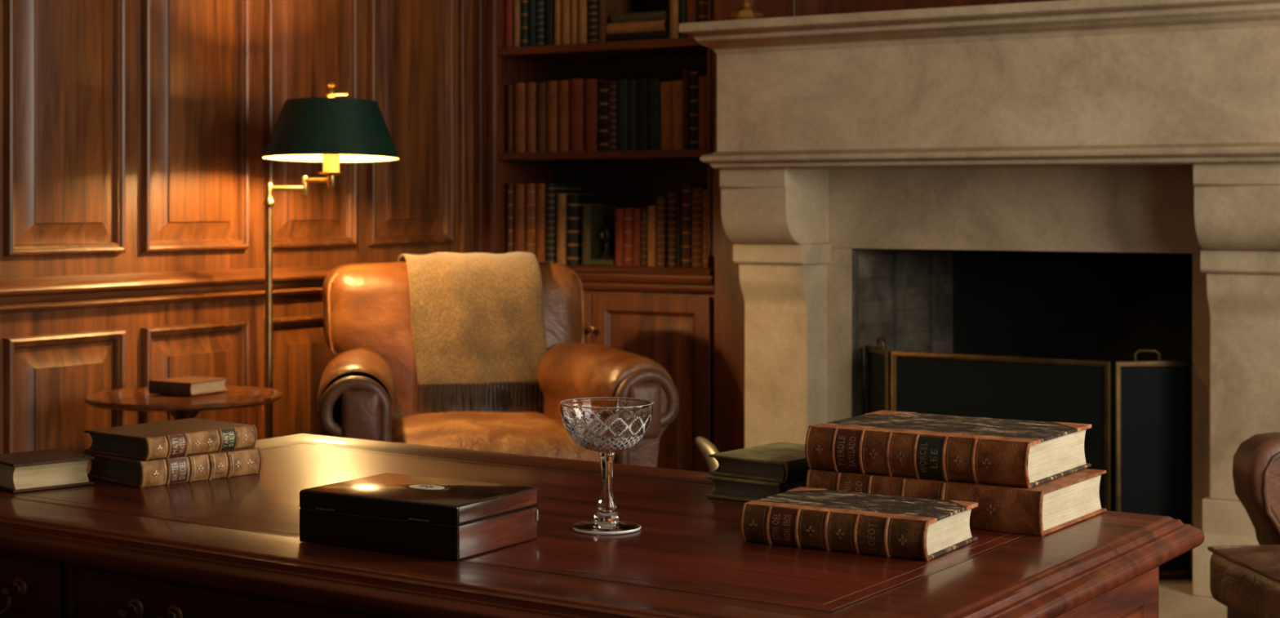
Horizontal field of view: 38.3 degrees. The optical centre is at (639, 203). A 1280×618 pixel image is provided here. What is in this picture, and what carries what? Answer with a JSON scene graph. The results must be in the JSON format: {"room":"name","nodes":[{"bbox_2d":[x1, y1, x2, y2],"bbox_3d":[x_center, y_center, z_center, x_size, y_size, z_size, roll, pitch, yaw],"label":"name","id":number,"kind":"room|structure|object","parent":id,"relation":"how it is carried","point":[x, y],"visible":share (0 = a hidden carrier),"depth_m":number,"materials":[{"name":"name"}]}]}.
{"room":"home study","nodes":[
{"label":"home study","id":0,"kind":"room"},
{"bbox_2d":[0,0,506,464],"bbox_3d":[-2.142,-0.355,3.909,0.125,2.950,7.160,0,0,32],"label":"wall","id":1,"kind":"structure","parent":0,"point":[135,135],"depth_m":5.21,"materials":[{"name":"brown wood"}]},
{"bbox_2d":[0,264,344,313],"bbox_3d":[-2.237,0.236,3.633,0.055,0.088,6.390,0,0,32],"label":"rail","id":2,"kind":"object","parent":1,"relation":"attached to","point":[84,291],"depth_m":5.07,"materials":[{"name":"brown wood"}]},
{"bbox_2d":[458,0,465,253],"bbox_3d":[-0.605,-0.820,6.279,0.018,2.020,0.017,0,0,32],"label":"trim","id":3,"kind":"structure","parent":1,"relation":"attached to","point":[461,2],"depth_m":6.27,"materials":[{"name":"brown wood"}]},
{"bbox_3d":[-0.053,1.170,2.604,5.050,0.100,7.160,0,0,32],"label":"floor","id":4,"kind":"structure","parent":0,"visible":0},
{"bbox_2d":[84,385,282,420],"bbox_3d":[-1.173,0.805,4.750,0.496,0.626,0.496,0,0,32],"label":"side table","id":5,"kind":"object","parent":4,"relation":"on","point":[134,399],"visible":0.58,"depth_m":4.67,"materials":[{"name":"brown wood"}]},
{"bbox_2d":[148,376,229,395],"bbox_3d":[-1.173,0.475,4.798,0.139,0.033,0.152,0,0,27],"label":"book","id":6,"kind":"object","parent":5,"relation":"on","point":[183,385],"visible":1,"depth_m":4.75,"materials":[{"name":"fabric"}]},
{"bbox_2d":[262,82,399,438],"bbox_3d":[-0.909,0.392,5.142,0.494,1.456,0.391,0,0,32],"label":"floor lamp","id":7,"kind":"object","parent":4,"relation":"on","point":[331,131],"visible":0.88,"depth_m":5.02,"materials":[{"name":"gold metal"}]},
{"bbox_2d":[316,262,679,467],"bbox_3d":[-0.463,0.646,5.148,0.956,0.947,0.913,0,0,-16],"label":"armchair","id":8,"kind":"object","parent":4,"relation":"on","point":[369,387],"visible":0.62,"depth_m":5.04,"materials":[{"name":"brown leather"}]},
{"bbox_2d":[398,251,547,413],"bbox_3d":[-0.490,0.372,5.436,0.417,0.454,0.388,0,0,-16],"label":"throw blanket","id":9,"kind":"object","parent":8,"relation":"on","point":[477,319],"visible":0.94,"depth_m":5.32,"materials":[{"name":"yellow fabric"}]},
{"bbox_2d":[391,411,599,462],"bbox_3d":[-0.429,0.685,5.039,0.581,0.211,0.680,0,0,-16],"label":"seat cushion","id":10,"kind":"object","parent":8,"relation":"on","point":[537,433],"depth_m":4.82,"materials":[{"name":"leather"}]},
{"bbox_2d":[474,0,714,472],"bbox_3d":[-0.079,-0.353,6.233,0.957,2.947,0.412,0,0,32],"label":"bookcase","id":11,"kind":"object","parent":4,"relation":"on","point":[664,316],"visible":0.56,"depth_m":6.20,"materials":[{"name":"brown wood"}]},
{"bbox_2d":[505,0,513,47],"bbox_3d":[-0.411,-0.675,6.408,0.031,0.285,0.169,0,0,32],"label":"book","id":12,"kind":"object","parent":11,"relation":"on","point":[508,3],"visible":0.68,"depth_m":6.33,"materials":[{"name":"red leather"}]},
{"bbox_2d":[506,84,513,152],"bbox_3d":[-0.406,-0.290,6.407,0.021,0.234,0.170,0,0,32],"label":"book","id":13,"kind":"object","parent":11,"relation":"on","point":[509,87],"visible":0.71,"depth_m":6.33,"materials":[{"name":"brown leather"}]},
{"bbox_2d":[513,0,520,47],"bbox_3d":[-0.381,-0.667,6.393,0.026,0.270,0.174,0,0,32],"label":"book","id":14,"kind":"object","parent":11,"relation":"on","point":[517,3],"visible":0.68,"depth_m":6.32,"materials":[{"name":"brown leather"}]},
{"bbox_2d":[514,183,524,252],"bbox_3d":[-0.375,0.071,6.383,0.043,0.273,0.167,0,0,32],"label":"book","id":15,"kind":"object","parent":11,"relation":"on","point":[519,188],"visible":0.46,"depth_m":6.31,"materials":[{"name":"brown leather"}]},
{"bbox_2d":[513,82,526,152],"bbox_3d":[-0.370,-0.293,6.389,0.048,0.238,0.184,0,0,32],"label":"book","id":16,"kind":"object","parent":11,"relation":"on","point":[519,88],"visible":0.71,"depth_m":6.31,"materials":[{"name":"brown leather"}]},
{"bbox_2d":[506,182,533,253],"bbox_3d":[-0.406,0.069,6.406,0.022,0.277,0.168,0,0,32],"label":"book","id":17,"kind":"object","parent":11,"relation":"on","point":[510,186],"visible":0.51,"depth_m":6.33,"materials":[{"name":"brown leather"}]},
{"bbox_2d":[520,0,528,46],"bbox_3d":[-0.354,-0.662,6.375,0.028,0.260,0.172,0,0,32],"label":"book","id":18,"kind":"object","parent":11,"relation":"on","point":[524,3],"visible":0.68,"depth_m":6.30,"materials":[{"name":"green leather"}]},
{"bbox_2d":[524,183,536,257],"bbox_3d":[-0.333,0.070,6.363,0.042,0.275,0.177,0,0,32],"label":"book","id":19,"kind":"object","parent":11,"relation":"on","point":[530,188],"visible":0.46,"depth_m":6.29,"materials":[{"name":"brown leather"}]},
{"bbox_2d":[526,82,537,151],"bbox_3d":[-0.333,-0.292,6.356,0.038,0.238,0.164,0,0,32],"label":"book","id":20,"kind":"object","parent":11,"relation":"on","point":[531,87],"visible":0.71,"depth_m":6.29,"materials":[{"name":"brown leather"}]},
{"bbox_2d":[528,0,536,46],"bbox_3d":[-0.328,-0.663,6.356,0.028,0.262,0.168,0,0,32],"label":"book","id":21,"kind":"object","parent":11,"relation":"on","point":[531,3],"visible":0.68,"depth_m":6.29,"materials":[{"name":"green leather"}]},
{"bbox_2d":[536,0,544,45],"bbox_3d":[-0.296,-0.661,6.343,0.030,0.258,0.178,0,0,32],"label":"book","id":22,"kind":"object","parent":11,"relation":"on","point":[540,3],"visible":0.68,"depth_m":6.26,"materials":[{"name":"green leather"}]},
{"bbox_2d":[536,183,546,262],"bbox_3d":[-0.300,0.070,6.336,0.036,0.275,0.165,0,0,32],"label":"book","id":23,"kind":"object","parent":11,"relation":"on","point":[540,188],"visible":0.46,"depth_m":6.26,"materials":[{"name":"brown leather"}]},
{"bbox_2d":[537,82,546,151],"bbox_3d":[-0.292,-0.292,6.340,0.036,0.236,0.180,0,0,32],"label":"book","id":24,"kind":"object","parent":11,"relation":"on","point":[541,86],"visible":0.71,"depth_m":6.26,"materials":[{"name":"brown leather"}]},
{"bbox_2d":[544,0,554,45],"bbox_3d":[-0.267,-0.663,6.323,0.033,0.262,0.177,0,0,32],"label":"book","id":25,"kind":"object","parent":11,"relation":"on","point":[548,4],"visible":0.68,"depth_m":6.25,"materials":[{"name":"black leather"}]},
{"bbox_2d":[546,80,558,151],"bbox_3d":[-0.259,-0.294,6.313,0.043,0.240,0.170,0,0,32],"label":"book","id":26,"kind":"object","parent":11,"relation":"on","point":[552,86],"visible":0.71,"depth_m":6.24,"materials":[{"name":"brown leather"}]},
{"bbox_2d":[554,0,561,44],"bbox_3d":[-0.239,-0.667,6.300,0.023,0.270,0.167,0,0,32],"label":"book","id":27,"kind":"object","parent":11,"relation":"on","point":[557,3],"visible":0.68,"depth_m":6.23,"materials":[{"name":"brown leather"}]},
{"bbox_2d":[546,182,581,262],"bbox_3d":[-0.262,0.070,6.318,0.030,0.275,0.173,0,0,32],"label":"book","id":28,"kind":"object","parent":11,"relation":"on","point":[552,188],"visible":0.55,"depth_m":6.25,"materials":[{"name":"black leather"}]},
{"bbox_2d":[558,80,569,151],"bbox_3d":[-0.220,-0.294,6.286,0.040,0.240,0.166,0,0,32],"label":"book","id":29,"kind":"object","parent":11,"relation":"on","point":[563,85],"visible":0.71,"depth_m":6.21,"materials":[{"name":"brown leather"}]},
{"bbox_2d":[561,0,570,44],"bbox_3d":[-0.209,-0.668,6.285,0.034,0.272,0.174,0,0,32],"label":"book","id":30,"kind":"object","parent":11,"relation":"on","point":[566,4],"visible":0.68,"depth_m":6.21,"materials":[{"name":"brown leather"}]},
{"bbox_2d":[556,193,591,264],"bbox_3d":[-0.225,0.087,6.293,0.036,0.240,0.170,0,0,32],"label":"book","id":31,"kind":"object","parent":11,"relation":"on","point":[562,198],"visible":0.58,"depth_m":6.22,"materials":[{"name":"beige leather"}]},
{"bbox_2d":[570,0,577,44],"bbox_3d":[-0.181,-0.667,6.267,0.024,0.270,0.173,0,0,32],"label":"book","id":32,"kind":"object","parent":11,"relation":"on","point":[574,3],"visible":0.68,"depth_m":6.19,"materials":[{"name":"brown leather"}]},
{"bbox_2d":[569,78,584,151],"bbox_3d":[-0.177,-0.295,6.258,0.055,0.244,0.167,0,0,32],"label":"book","id":33,"kind":"object","parent":11,"relation":"on","point":[576,86],"visible":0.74,"depth_m":6.18,"materials":[{"name":"red leather"}]},
{"bbox_2d":[577,0,587,43],"bbox_3d":[-0.151,-0.669,6.252,0.034,0.274,0.180,0,0,32],"label":"book","id":34,"kind":"object","parent":11,"relation":"on","point":[582,4],"visible":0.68,"depth_m":6.17,"materials":[{"name":"brown leather"}]},
{"bbox_2d":[567,194,602,265],"bbox_3d":[-0.189,0.089,6.266,0.041,0.237,0.165,0,0,32],"label":"book","id":35,"kind":"object","parent":11,"relation":"on","point":[575,202],"visible":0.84,"depth_m":6.20,"materials":[{"name":"black leather"}]},
{"bbox_2d":[587,0,598,43],"bbox_3d":[-0.116,-0.657,6.228,0.036,0.250,0.178,0,0,32],"label":"book","id":36,"kind":"object","parent":11,"relation":"on","point":[593,5],"visible":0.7,"depth_m":6.15,"materials":[{"name":"black leather"}]},
{"bbox_2d":[584,78,612,151],"bbox_3d":[-0.125,-0.294,6.229,0.048,0.242,0.170,0,0,32],"label":"book","id":37,"kind":"object","parent":11,"relation":"on","point":[591,86],"visible":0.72,"depth_m":6.16,"materials":[{"name":"red leather"}]},
{"bbox_2d":[582,204,617,265],"bbox_3d":[-0.138,0.106,6.240,0.034,0.202,0.173,0,0,32],"label":"book","id":38,"kind":"object","parent":11,"relation":"on","point":[594,217],"visible":0.84,"depth_m":6.19,"materials":[{"name":"leather"}]},
{"bbox_2d":[591,258,615,266],"bbox_3d":[-0.086,0.198,6.202,0.091,0.020,0.152,0,0,32],"label":"book","id":39,"kind":"object","parent":11,"relation":"on","point":[595,261],"visible":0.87,"depth_m":6.14,"materials":[{"name":"leather"}]},
{"bbox_2d":[597,224,615,258],"bbox_3d":[-0.110,0.129,6.200,0.064,0.116,0.066,0,0,-10],"label":"ornament","id":40,"kind":"object","parent":39,"relation":"on","point":[606,235],"visible":1,"depth_m":6.18,"materials":[{"name":"black metal"}]},
{"bbox_2d":[598,80,608,151],"bbox_3d":[-0.079,-0.289,6.206,0.038,0.232,0.180,0,0,32],"label":"book","id":41,"kind":"object","parent":11,"relation":"on","point":[603,86],"visible":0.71,"depth_m":6.13,"materials":[{"name":"black leather"}]},
{"bbox_2d":[608,80,617,151],"bbox_3d":[-0.051,-0.289,6.182,0.028,0.232,0.166,0,0,32],"label":"book","id":42,"kind":"object","parent":11,"relation":"on","point":[612,84],"visible":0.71,"depth_m":6.11,"materials":[{"name":"black leather"}]},
{"bbox_2d":[598,0,631,42],"bbox_3d":[-0.086,-0.660,6.205,0.027,0.255,0.168,0,0,32],"label":"book","id":43,"kind":"object","parent":11,"relation":"on","point":[606,7],"visible":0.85,"depth_m":6.14,"materials":[{"name":"brown leather"}]},
{"bbox_2d":[615,208,623,266],"bbox_3d":[-0.029,0.112,6.167,0.031,0.191,0.164,0,0,32],"label":"book","id":44,"kind":"object","parent":11,"relation":"on","point":[619,211],"visible":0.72,"depth_m":6.10,"materials":[{"name":"red leather"}]},
{"bbox_2d":[617,79,629,150],"bbox_3d":[-0.016,-0.291,6.164,0.040,0.235,0.175,0,0,32],"label":"book","id":45,"kind":"object","parent":11,"relation":"on","point":[622,84],"visible":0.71,"depth_m":6.09,"materials":[{"name":"green leather"}]},
{"bbox_2d":[627,80,636,150],"bbox_3d":[0.017,-0.290,6.145,0.030,0.233,0.175,0,0,32],"label":"book","id":46,"kind":"object","parent":11,"relation":"on","point":[632,84],"visible":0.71,"depth_m":6.07,"materials":[{"name":"green leather"}]},
{"bbox_2d":[623,207,647,266],"bbox_3d":[0.002,0.111,6.152,0.030,0.193,0.171,0,0,32],"label":"book","id":47,"kind":"object","parent":11,"relation":"on","point":[628,211],"visible":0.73,"depth_m":6.08,"materials":[{"name":"red leather"}]},
{"bbox_2d":[607,30,669,41],"bbox_3d":[0.033,-0.547,6.139,0.229,0.030,0.173,0,0,32],"label":"book","id":48,"kind":"object","parent":11,"relation":"on","point":[654,34],"visible":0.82,"depth_m":6.06,"materials":[{"name":"black leather"}]},
{"bbox_2d":[606,20,669,34],"bbox_3d":[0.028,-0.580,6.142,0.222,0.034,0.173,0,0,32],"label":"book","id":49,"kind":"object","parent":48,"relation":"on","point":[655,25],"visible":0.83,"depth_m":6.06,"materials":[{"name":"brown leather"}]},
{"bbox_2d":[610,10,669,23],"bbox_3d":[0.037,-0.613,6.137,0.209,0.030,0.173,0,0,32],"label":"book","id":50,"kind":"object","parent":49,"relation":"on","point":[661,15],"visible":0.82,"depth_m":6.06,"materials":[{"name":"leather"}]},
{"bbox_2d":[632,208,647,266],"bbox_3d":[0.028,0.113,6.131,0.028,0.190,0.164,0,0,32],"label":"book","id":51,"kind":"object","parent":11,"relation":"on","point":[636,212],"visible":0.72,"depth_m":6.06,"materials":[{"name":"red leather"}]},
{"bbox_2d":[636,78,648,150],"bbox_3d":[0.048,-0.292,6.122,0.040,0.236,0.171,0,0,32],"label":"book","id":52,"kind":"object","parent":11,"relation":"on","point":[642,83],"visible":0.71,"depth_m":6.05,"materials":[{"name":"black leather"}]},
{"bbox_2d":[640,208,647,266],"bbox_3d":[0.053,0.113,6.116,0.020,0.189,0.164,0,0,32],"label":"book","id":53,"kind":"object","parent":11,"relation":"on","point":[643,211],"visible":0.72,"depth_m":6.05,"materials":[{"name":"brown leather"}]},
{"bbox_2d":[647,205,656,266],"bbox_3d":[0.079,0.108,6.103,0.030,0.199,0.171,0,0,32],"label":"book","id":54,"kind":"object","parent":11,"relation":"on","point":[651,210],"visible":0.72,"depth_m":6.03,"materials":[{"name":"brown leather"}]},
{"bbox_2d":[656,195,667,266],"bbox_3d":[0.111,0.092,6.089,0.029,0.230,0.179,0,0,32],"label":"book","id":55,"kind":"object","parent":11,"relation":"on","point":[661,201],"visible":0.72,"depth_m":6.01,"materials":[{"name":"brown leather"}]},
{"bbox_2d":[648,78,677,150],"bbox_3d":[0.087,-0.290,6.099,0.043,0.234,0.175,0,0,32],"label":"book","id":56,"kind":"object","parent":11,"relation":"on","point":[654,84],"visible":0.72,"depth_m":6.02,"materials":[{"name":"green leather"}]},
{"bbox_2d":[660,81,671,150],"bbox_3d":[0.123,-0.285,6.071,0.040,0.222,0.165,0,0,32],"label":"book","id":57,"kind":"object","parent":11,"relation":"on","point":[665,86],"visible":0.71,"depth_m":6.00,"materials":[{"name":"brown leather"}]},
{"bbox_2d":[667,191,675,266],"bbox_3d":[0.143,0.085,6.060,0.028,0.245,0.165,0,0,32],"label":"book","id":58,"kind":"object","parent":11,"relation":"on","point":[671,195],"visible":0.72,"depth_m":5.99,"materials":[{"name":"brown leather"}]},
{"bbox_2d":[669,0,679,38],"bbox_3d":[0.154,-0.667,6.063,0.032,0.270,0.182,0,0,32],"label":"book","id":59,"kind":"object","parent":11,"relation":"on","point":[673,4],"visible":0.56,"depth_m":5.98,"materials":[{"name":"brown leather"}]},
{"bbox_2d":[671,80,682,149],"bbox_3d":[0.160,-0.285,6.048,0.040,0.224,0.165,0,0,32],"label":"book","id":60,"kind":"object","parent":11,"relation":"on","point":[677,86],"visible":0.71,"depth_m":5.98,"materials":[{"name":"brown leather"}]},
{"bbox_2d":[675,184,681,266],"bbox_3d":[0.167,0.073,6.047,0.016,0.269,0.166,0,0,32],"label":"book","id":61,"kind":"object","parent":11,"relation":"on","point":[678,187],"visible":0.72,"depth_m":5.98,"materials":[{"name":"black leather"}]},
{"bbox_2d":[679,0,686,38],"bbox_3d":[0.178,-0.672,6.039,0.021,0.280,0.164,0,0,32],"label":"book","id":62,"kind":"object","parent":11,"relation":"on","point":[682,3],"visible":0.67,"depth_m":5.97,"materials":[{"name":"leather"}]},
{"bbox_2d":[686,0,697,37],"bbox_3d":[0.206,-0.667,6.024,0.033,0.270,0.171,0,0,32],"label":"book","id":63,"kind":"object","parent":11,"relation":"on","point":[691,5],"visible":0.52,"depth_m":5.95,"materials":[{"name":"brown leather"}]},
{"bbox_2d":[681,183,707,267],"bbox_3d":[0.192,0.072,6.035,0.032,0.272,0.175,0,0,32],"label":"book","id":64,"kind":"object","parent":11,"relation":"on","point":[686,188],"visible":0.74,"depth_m":5.96,"materials":[{"name":"brown leather"}]},
{"bbox_2d":[682,67,707,149],"bbox_3d":[0.188,-0.305,6.033,0.019,0.263,0.166,0,0,32],"label":"book","id":65,"kind":"object","parent":11,"relation":"on","point":[686,70],"visible":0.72,"depth_m":5.96,"materials":[{"name":"brown leather"}]},
{"bbox_2d":[688,70,707,149],"bbox_3d":[0.216,-0.301,6.021,0.030,0.254,0.176,0,0,32],"label":"book","id":66,"kind":"object","parent":11,"relation":"on","point":[694,75],"visible":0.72,"depth_m":5.95,"materials":[{"name":"black leather"}]},
{"bbox_2d":[691,187,707,267],"bbox_3d":[0.227,0.079,6.017,0.038,0.257,0.182,0,0,32],"label":"book","id":67,"kind":"object","parent":11,"relation":"on","point":[696,193],"visible":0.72,"depth_m":5.94,"materials":[{"name":"brown leather"}]},
{"bbox_2d":[697,0,707,22],"bbox_3d":[0.244,-0.667,6.004,0.037,0.270,0.178,0,0,32],"label":"book","id":68,"kind":"object","parent":11,"relation":"on","point":[702,4],"visible":0.02,"depth_m":5.93,"materials":[{"name":"brown leather"}]},
{"bbox_2d":[698,75,707,149],"bbox_3d":[0.245,-0.291,6.000,0.033,0.235,0.172,0,0,32],"label":"book","id":69,"kind":"object","parent":11,"relation":"on","point":[703,80],"visible":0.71,"depth_m":5.92,"materials":[{"name":"brown leather"}]},
{"bbox_2d":[702,190,714,267],"bbox_3d":[0.254,0.083,5.997,0.021,0.249,0.173,0,0,32],"label":"book","id":70,"kind":"object","parent":11,"relation":"on","point":[708,261],"visible":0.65,"depth_m":5.92,"materials":[{"name":"brown leather"}]},
{"bbox_2d":[0,433,1204,617],"bbox_3d":[-0.168,0.740,2.195,1.434,0.760,0.808,0,0,34],"label":"desk","id":71,"kind":"object","parent":4,"relation":"on","point":[231,547],"visible":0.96,"depth_m":1.94,"materials":[{"name":"brown wood"}]},
{"bbox_2d":[0,448,93,493],"bbox_3d":[-0.774,0.342,2.364,0.107,0.036,0.111,0,0,-42],"label":"book","id":72,"kind":"object","parent":71,"relation":"on","point":[51,468],"visible":1,"depth_m":2.33,"materials":[{"name":"fabric"}]},
{"bbox_2d":[84,447,262,488],"bbox_3d":[-0.617,0.343,2.441,0.148,0.035,0.180,0,0,44],"label":"book","id":73,"kind":"object","parent":71,"relation":"on","point":[140,473],"visible":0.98,"depth_m":2.39,"materials":[{"name":"brown leather"}]},
{"bbox_2d":[84,417,257,461],"bbox_3d":[-0.621,0.312,2.448,0.139,0.031,0.176,0,0,39],"label":"book","id":74,"kind":"object","parent":73,"relation":"on","point":[146,442],"visible":1,"depth_m":2.41,"materials":[{"name":"brown leather"}]},
{"bbox_2d":[299,472,538,560],"bbox_3d":[-0.235,0.331,1.967,0.211,0.057,0.146,0,0,31],"label":"wooden box","id":75,"kind":"object","parent":71,"relation":"on","point":[435,517],"visible":1,"depth_m":1.92,"materials":[{"name":"black wood"}]},
{"bbox_2d":[560,397,653,534],"bbox_3d":[-0.037,0.290,2.037,0.104,0.140,0.104,0,0,-9],"label":"coupe glass","id":76,"kind":"object","parent":71,"relation":"on","point":[606,426],"visible":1,"depth_m":2.01,"materials":[{"name":"clear glass"}]},
{"bbox_2d":[706,475,806,502],"bbox_3d":[0.170,0.347,2.286,0.110,0.026,0.153,0,0,36],"label":"book","id":77,"kind":"object","parent":71,"relation":"on","point":[732,488],"visible":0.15,"depth_m":2.23,"materials":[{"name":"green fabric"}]},
{"bbox_2d":[708,441,812,483],"bbox_3d":[0.178,0.321,2.292,0.116,0.026,0.155,0,0,38],"label":"book","id":78,"kind":"object","parent":77,"relation":"on","point":[779,462],"visible":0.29,"depth_m":2.24,"materials":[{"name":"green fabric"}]},
{"bbox_2d":[740,486,977,561],"bbox_3d":[0.233,0.340,1.963,0.212,0.042,0.145,0,0,32],"label":"book","id":79,"kind":"object","parent":71,"relation":"on","point":[926,530],"visible":1,"depth_m":1.92,"materials":[{"name":"leather"}]},
{"bbox_2d":[748,519,757,529],"bbox_3d":[0.120,0.340,1.949,0.010,0.011,0.001,0,0,32],"label":"flower","id":80,"kind":"object","parent":79,"relation":"on","point":[753,521],"depth_m":1.95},
{"bbox_2d":[805,525,814,536],"bbox_3d":[0.177,0.340,1.914,0.010,0.011,0.001,0,0,31],"label":"flower","id":81,"kind":"object","parent":79,"relation":"on","point":[813,531],"depth_m":1.91,"materials":[{"name":"gold metal"}]},
{"bbox_2d":[835,528,844,539],"bbox_3d":[0.206,0.340,1.896,0.010,0.011,0.001,0,0,31],"label":"flower","id":82,"kind":"object","parent":79,"relation":"on","point":[837,533],"depth_m":1.90,"materials":[{"name":"gold metal"}]},
{"bbox_2d":[897,534,907,545],"bbox_3d":[0.265,0.340,1.860,0.010,0.011,0.001,0,0,32],"label":"flower","id":83,"kind":"object","parent":79,"relation":"on","point":[902,536],"depth_m":1.86,"materials":[{"name":"gold metal"}]},
{"bbox_2d":[805,468,1106,536],"bbox_3d":[0.368,0.336,2.150,0.291,0.050,0.201,0,0,34],"label":"book","id":84,"kind":"object","parent":71,"relation":"on","point":[1042,509],"visible":0.55,"depth_m":2.05,"materials":[{"name":"brown leather"}]},
{"bbox_2d":[804,410,1091,488],"bbox_3d":[0.363,0.286,2.167,0.273,0.052,0.209,0,0,33],"label":"book","id":85,"kind":"object","parent":84,"relation":"on","point":[1028,454],"visible":1,"depth_m":2.10,"materials":[{"name":"leather"}]},
{"bbox_2d":[815,444,822,453],"bbox_3d":[0.209,0.286,2.144,0.010,0.011,0.001,0,0,33],"label":"flower","id":86,"kind":"object","parent":85,"relation":"on","point":[816,449],"depth_m":2.14,"materials":[{"name":"gold metal"}]},
{"bbox_2d":[869,448,877,458],"bbox_3d":[0.267,0.286,2.107,0.010,0.011,0.001,0,0,33],"label":"flower","id":87,"kind":"object","parent":85,"relation":"on","point":[875,454],"depth_m":2.11,"materials":[{"name":"gold metal"}]},
{"bbox_2d":[896,451,904,461],"bbox_3d":[0.295,0.286,2.088,0.010,0.011,0.001,0,0,33],"label":"flower","id":88,"kind":"object","parent":85,"relation":"on","point":[900,452],"depth_m":2.09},
{"bbox_2d":[953,455,962,466],"bbox_3d":[0.353,0.286,2.050,0.010,0.011,0.001,0,0,33],"label":"flower","id":89,"kind":"object","parent":85,"relation":"on","point":[957,457],"depth_m":2.05,"materials":[{"name":"gold metal"}]},
{"bbox_2d":[982,457,991,468],"bbox_3d":[0.382,0.286,2.032,0.010,0.011,0.001,0,0,32],"label":"flower","id":90,"kind":"object","parent":85,"relation":"on","point":[986,460],"depth_m":2.03,"materials":[{"name":"gold metal"}]},
{"bbox_2d":[986,504,995,515],"bbox_3d":[0.384,0.336,2.019,0.010,0.011,0.001,0,0,34],"label":"flower","id":91,"kind":"object","parent":84,"relation":"on","point":[990,506],"depth_m":2.02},
{"bbox_2d":[694,436,719,471],"bbox_3d":[0.182,0.873,4.950,0.150,0.494,0.150,0,0,32],"label":"tool","id":92,"kind":"object","parent":4,"relation":"on","point":[705,447],"visible":0.29,"depth_m":4.93,"materials":[{"name":"gold metal"}]},
{"bbox_2d":[714,0,817,453],"bbox_3d":[0.445,-0.355,5.886,0.285,2.950,0.345,0,0,32],"label":"wall","id":93,"kind":"structure","parent":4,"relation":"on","point":[729,301],"depth_m":5.79,"materials":[{"name":"brown wood"}]},
{"bbox_2d":[679,0,1279,617],"bbox_3d":[1.599,0.295,4.974,3.080,1.650,1.130,0,0,32],"label":"fireplace","id":94,"kind":"object","parent":4,"relation":"on","point":[1080,180],"visible":0.73,"depth_m":5.18,"materials":[{"name":"stone"}]},
{"bbox_2d":[725,0,766,20],"bbox_3d":[0.315,-0.703,5.404,0.126,0.345,0.126,0,0,-36],"label":"candlestick","id":95,"kind":"object","parent":94,"relation":"on","point":[747,11],"visible":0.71,"depth_m":5.37,"materials":[{"name":"gold metal"}]},
{"bbox_2d":[817,0,1058,14],"bbox_3d":[2.141,-1.135,4.936,3.600,1.390,0.200,0,0,32],"label":"overmantel","id":96,"kind":"structure","parent":94,"relation":"on","point":[824,6],"depth_m":5.67,"materials":[{"name":"brown wood"}]},
{"bbox_2d":[679,0,1279,53],"bbox_3d":[1.603,-0.486,4.980,3.000,0.087,0.815,0,0,32],"label":"mantel shelf","id":97,"kind":"object","parent":94,"relation":"attached to","point":[1060,22],"depth_m":4.96,"materials":[{"name":"stone"}]},
{"bbox_2d":[864,337,1192,577],"bbox_3d":[1.061,0.709,5.244,0.994,0.622,0.174,0,0,32],"label":"fire screen","id":98,"kind":"object","parent":94,"relation":"on","point":[1153,400],"visible":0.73,"depth_m":5.04,"materials":[{"name":"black metal"}]},
{"bbox_2d":[1207,431,1279,617],"bbox_3d":[1.502,0.615,3.268,0.801,1.010,0.777,0,0,-6],"label":"leather chair","id":99,"kind":"object","parent":4,"relation":"on","point":[1245,580],"visible":1,"depth_m":3.48,"materials":[{"name":"brown leather"}]},
{"bbox_2d":[1209,545,1279,617],"bbox_3d":[1.391,0.704,3.260,0.580,0.176,0.570,0,0,-6],"label":"seat cushion","id":100,"kind":"object","parent":99,"relation":"on","point":[1244,579],"depth_m":3.36,"materials":[{"name":"brown leather"}]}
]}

